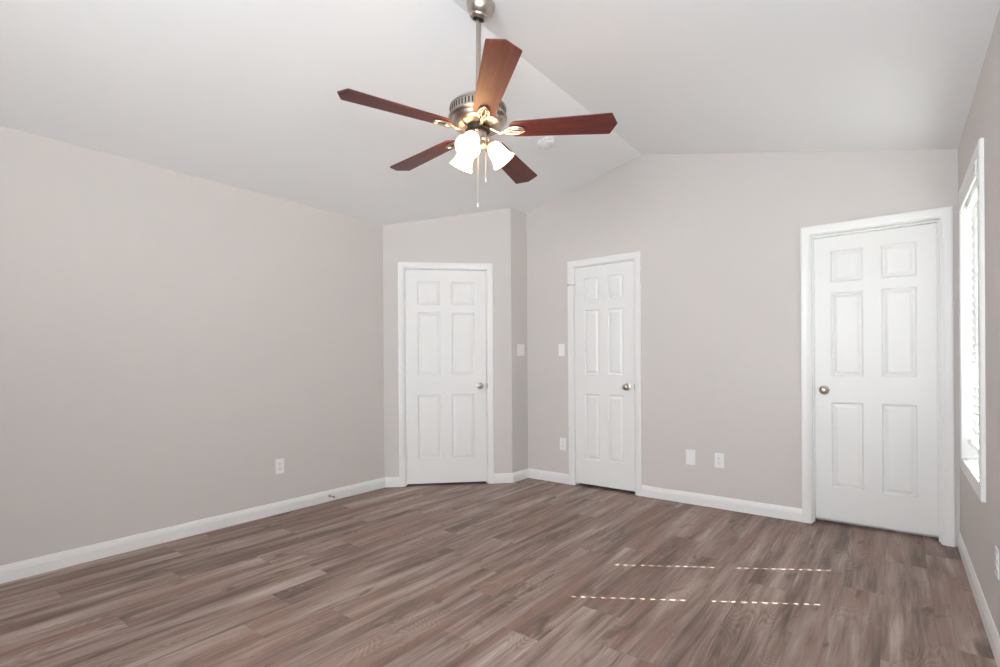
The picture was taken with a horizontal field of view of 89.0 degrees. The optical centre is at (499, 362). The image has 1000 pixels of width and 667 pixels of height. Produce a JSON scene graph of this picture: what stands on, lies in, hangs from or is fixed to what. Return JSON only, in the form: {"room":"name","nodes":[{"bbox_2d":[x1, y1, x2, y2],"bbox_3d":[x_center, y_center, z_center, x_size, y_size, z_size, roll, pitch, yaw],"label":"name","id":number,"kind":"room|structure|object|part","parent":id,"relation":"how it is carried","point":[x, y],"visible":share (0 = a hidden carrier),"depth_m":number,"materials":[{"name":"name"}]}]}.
{"room":"empty bedroom","nodes":[
{"label":"empty bedroom","id":0,"kind":"room"},
{"bbox_2d":[0,126,384,565],"bbox_3d":[-2.622,-0.071,2.890,0.140,2.490,4.824,0,0,38],"label":"wall","id":1,"kind":"structure","parent":0,"point":[168,337],"depth_m":3.32,"materials":[{"name":"grey paint"}]},
{"bbox_2d":[0,477,384,583],"bbox_3d":[-2.510,1.127,2.899,0.014,0.092,4.684,0,0,38],"label":"baseboard","id":2,"kind":"structure","parent":1,"relation":"attached to","point":[55,561],"depth_m":3.32,"materials":[{"name":"white paint"}]},
{"bbox_2d":[275,458,283,473],"bbox_3d":[-1.706,0.801,3.941,0.008,0.115,0.070,0,0,38],"label":"wall outlet","id":3,"kind":"object","parent":1,"relation":"attached to","point":[279,463],"visible":1,"depth_m":3.94,"materials":[{"name":"white plastic"}]},
{"bbox_2d":[383,208,511,476],"bbox_3d":[-0.500,-0.218,4.921,1.207,2.750,0.190,0,0,-7],"label":"wall","id":4,"kind":"structure","parent":0,"point":[479,237],"depth_m":4.84,"materials":[{"name":"grey paint"}]},
{"bbox_2d":[385,477,398,486],"bbox_3d":[-1.010,1.114,4.754,0.135,0.092,0.014,0,0,-7],"label":"baseboard","id":5,"kind":"structure","parent":4,"relation":"attached to","point":[389,481],"depth_m":4.75,"materials":[{"name":"white paint"}]},
{"bbox_2d":[398,262,493,486],"bbox_3d":[-0.512,0.105,4.862,0.894,2.104,0.201,0,0,-7],"label":"door","id":6,"kind":"structure","parent":4,"relation":"in","point":[446,379],"depth_m":4.83,"materials":[{"name":"white paint"}]},
{"bbox_3d":[-0.189,0.220,4.836,0.065,0.065,0.064,0,0,-7],"label":"knob","id":7,"kind":"part","parent":6,"relation":"part of","materials":[{"name":"silver metal"}]},
{"bbox_2d":[494,473,512,482],"bbox_3d":[0.035,1.107,4.886,0.184,0.092,0.014,0,0,-7],"label":"baseboard","id":8,"kind":"structure","parent":4,"relation":"attached to","point":[498,477],"depth_m":4.88,"materials":[{"name":"white paint"}]},
{"bbox_2d":[0,478,996,666],"bbox_3d":[-0.544,1.210,2.113,4.363,0.100,6.137,0,0,38],"label":"floor","id":9,"kind":"structure","parent":0,"point":[528,572],"depth_m":2.58,"materials":[{"name":"brown wood"}]},
{"bbox_2d":[0,0,999,224],"bbox_3d":[-0.563,-1.573,2.111,4.363,0.645,6.137,0,0,38],"label":"ceiling","id":10,"kind":"structure","parent":0,"point":[242,94],"depth_m":2.75,"materials":[{"name":"white paint"}]},
{"bbox_2d":[337,0,616,207],"bbox_3d":[-0.148,-1.248,2.492,1.209,1.036,1.254,0,0,43],"label":"ceiling fan","id":11,"kind":"object","parent":10,"relation":"hanging from","point":[480,114],"visible":1,"depth_m":2.38,"materials":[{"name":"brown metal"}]},
{"bbox_3d":[-0.461,-1.129,2.259,0.510,0.031,0.138,2,-3,-29],"label":"blade","id":12,"kind":"part","parent":11,"relation":"part of","materials":[{"name":"brown wood"}]},
{"bbox_3d":[-0.403,-1.107,2.730,0.510,0.031,0.138,-2,-4,43],"label":"blade","id":13,"kind":"part","parent":11,"relation":"part of","materials":[{"name":"brown wood"}]},
{"bbox_3d":[-0.182,-1.008,2.533,0.118,0.134,0.130,3,-4,-42],"label":"lamp shade","id":14,"kind":"part","parent":11,"relation":"part of","materials":[{"name":"white glass"}]},
{"bbox_3d":[-0.142,-1.016,2.344,0.118,0.134,0.130,-1,-3,18],"label":"lamp shade","id":15,"kind":"part","parent":11,"relation":"part of","materials":[{"name":"white glass"}]},
{"bbox_3d":[-0.135,-1.038,2.366,0.045,0.061,0.057,-1,-3,18],"label":"bulb","id":16,"kind":"part","parent":11,"relation":"part of","materials":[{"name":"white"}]},
{"bbox_3d":[-0.029,-1.137,2.058,0.138,0.031,0.510,1,-3,-11],"label":"blade","id":17,"kind":"part","parent":11,"relation":"part of","materials":[{"name":"brown wood"}]},
{"bbox_3d":[0.002,-1.010,2.473,0.130,0.134,0.118,1,-3,-12],"label":"lamp shade","id":18,"kind":"part","parent":11,"relation":"part of","materials":[{"name":"white glass"}]},
{"bbox_3d":[0.064,-1.101,2.822,0.138,0.031,0.510,-1,-3,25],"label":"blade","id":19,"kind":"part","parent":11,"relation":"part of","materials":[{"name":"brown wood"}]},
{"bbox_3d":[0.295,-1.119,2.406,0.510,0.031,0.138,0,-3,7],"label":"blade","id":20,"kind":"part","parent":11,"relation":"part of","materials":[{"name":"brown wood"}]},
{"bbox_2d":[538,137,554,149],"bbox_3d":[0.353,-1.677,3.892,0.130,0.057,0.132,0,0,20],"label":"smoke detector","id":21,"kind":"object","parent":10,"relation":"attached to","point":[547,142],"visible":1,"depth_m":3.86,"materials":[{"name":"white plastic"}]},
{"bbox_2d":[511,208,527,472],"bbox_3d":[0.137,-0.223,5.051,0.140,2.750,0.268,0,0,38],"label":"wall","id":22,"kind":"structure","parent":0,"point":[518,219],"depth_m":5.00,"materials":[{"name":"grey paint"}]},
{"bbox_2d":[517,344,523,355],"bbox_3d":[0.207,-0.128,5.020,0.008,0.115,0.116,0,0,38],"label":"light switch","id":23,"kind":"object","parent":22,"relation":"attached to","point":[520,347],"visible":1,"depth_m":5.01,"materials":[{"name":"white plastic"}]},
{"bbox_2d":[513,468,528,482],"bbox_3d":[0.205,1.106,5.003,0.014,0.092,0.274,0,0,38],"label":"baseboard","id":24,"kind":"structure","parent":22,"relation":"attached to","point":[522,474],"depth_m":5.00,"materials":[{"name":"white paint"}]},
{"bbox_2d":[526,149,959,546],"bbox_3d":[1.607,-0.357,4.197,3.230,3.000,0.190,0,0,38],"label":"wall","id":25,"kind":"structure","parent":0,"point":[717,235],"depth_m":4.00,"materials":[{"name":"grey paint"}]},
{"bbox_2d":[528,468,568,483],"bbox_3d":[0.468,1.104,4.964,0.476,0.092,0.014,0,0,38],"label":"baseboard","id":26,"kind":"structure","parent":25,"relation":"attached to","point":[533,473],"depth_m":4.95,"materials":[{"name":"white paint"}]},
{"bbox_2d":[558,344,564,355],"bbox_3d":[0.589,-0.124,4.866,0.070,0.115,0.008,0,0,38],"label":"light switch","id":27,"kind":"object","parent":25,"relation":"attached to","point":[561,347],"visible":1,"depth_m":4.86,"materials":[{"name":"white plastic"}]},
{"bbox_2d":[560,438,565,449],"bbox_3d":[0.602,0.775,4.861,0.070,0.115,0.008,0,0,38],"label":"wall outlet","id":28,"kind":"object","parent":25,"relation":"attached to","point":[562,440],"visible":1,"depth_m":4.86,"materials":[{"name":"white plastic"}]},
{"bbox_2d":[567,251,641,495],"bbox_3d":[0.959,0.095,4.632,0.716,2.104,0.200,0,0,38],"label":"door","id":29,"kind":"structure","parent":25,"relation":"in","point":[605,386],"depth_m":4.59,"materials":[{"name":"white paint"}]},
{"bbox_3d":[1.099,0.211,4.439,0.065,0.065,0.064,0,0,38],"label":"knob","id":30,"kind":"part","parent":29,"relation":"part of","materials":[{"name":"silver metal"}]},
{"bbox_2d":[686,449,695,464],"bbox_3d":[1.546,0.765,4.127,0.076,0.122,0.006,0,0,38],"label":"blank plate","id":31,"kind":"object","parent":25,"relation":"attached to","point":[690,454],"visible":1,"depth_m":4.13,"materials":[{"name":"white plastic"}]},
{"bbox_2d":[714,453,723,467],"bbox_3d":[1.720,0.766,3.992,0.070,0.115,0.008,0,0,38],"label":"wall outlet","id":32,"kind":"object","parent":25,"relation":"attached to","point":[719,457],"visible":1,"depth_m":3.99,"materials":[{"name":"white plastic"}]},
{"bbox_2d":[642,485,801,521],"bbox_3d":[1.693,1.096,4.011,1.195,0.092,0.014,0,0,38],"label":"baseboard","id":33,"kind":"structure","parent":25,"relation":"attached to","point":[763,509],"depth_m":3.96,"materials":[{"name":"white paint"}]},
{"bbox_2d":[800,206,954,546],"bbox_3d":[2.521,0.085,3.445,0.818,2.104,0.156,0,0,38],"label":"door","id":34,"kind":"structure","parent":25,"relation":"in","point":[877,293],"depth_m":3.44,"materials":[{"name":"white paint"}]},
{"bbox_3d":[2.297,0.194,3.611,0.065,0.065,0.064,0,0,38],"label":"knob","id":35,"kind":"part","parent":34,"relation":"part of","materials":[{"name":"silver metal"}]},
{"bbox_2d":[958,9,999,636],"bbox_3d":[1.099,-0.100,0.796,0.140,2.500,6.087,0,0,38],"label":"wall","id":36,"kind":"structure","parent":0,"point":[979,521],"depth_m":2.12,"materials":[{"name":"grey paint"}]},
{"bbox_2d":[958,138,985,502],"bbox_3d":[2.447,-0.189,2.545,0.157,1.595,0.913,0,0,38],"label":"window","id":37,"kind":"structure","parent":36,"relation":"in","point":[973,465],"depth_m":2.84,"materials":[{"name":"white paint"}]},
{"bbox_2d":[958,160,978,454],"bbox_3d":[2.414,-0.224,2.571,0.087,1.382,0.761,0,0,38],"label":"window blind","id":38,"kind":"object","parent":37,"relation":"attached to","point":[971,203],"visible":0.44,"depth_m":2.75,"materials":[{"name":"white plastic"}]},
{"bbox_3d":[2.564,-0.215,2.736,0.040,1.295,0.001,0,0,38],"label":"ladder cord","id":39,"kind":"part","parent":38,"relation":"part of","materials":[{"name":"white fabric"}]},
{"bbox_3d":[2.432,0.450,2.561,0.054,0.033,0.761,0,0,38],"label":"rail","id":40,"kind":"part","parent":38,"relation":"part of","materials":[{"name":"white plastic"}]},
{"bbox_2d":[957,532,999,666],"bbox_3d":[1.046,1.104,0.844,0.014,0.092,5.807,0,0,38],"label":"baseboard","id":41,"kind":"structure","parent":36,"relation":"attached to","point":[990,628],"depth_m":2.29,"materials":[{"name":"white paint"}]},
{"bbox_2d":[995,545,998,579],"bbox_3d":[1.925,0.773,1.972,0.008,0.115,0.070,0,0,38],"label":"wall outlet","id":42,"kind":"object","parent":36,"relation":"attached to","point":[996,547],"visible":1,"depth_m":1.96,"materials":[{"name":"white plastic"}]}
]}

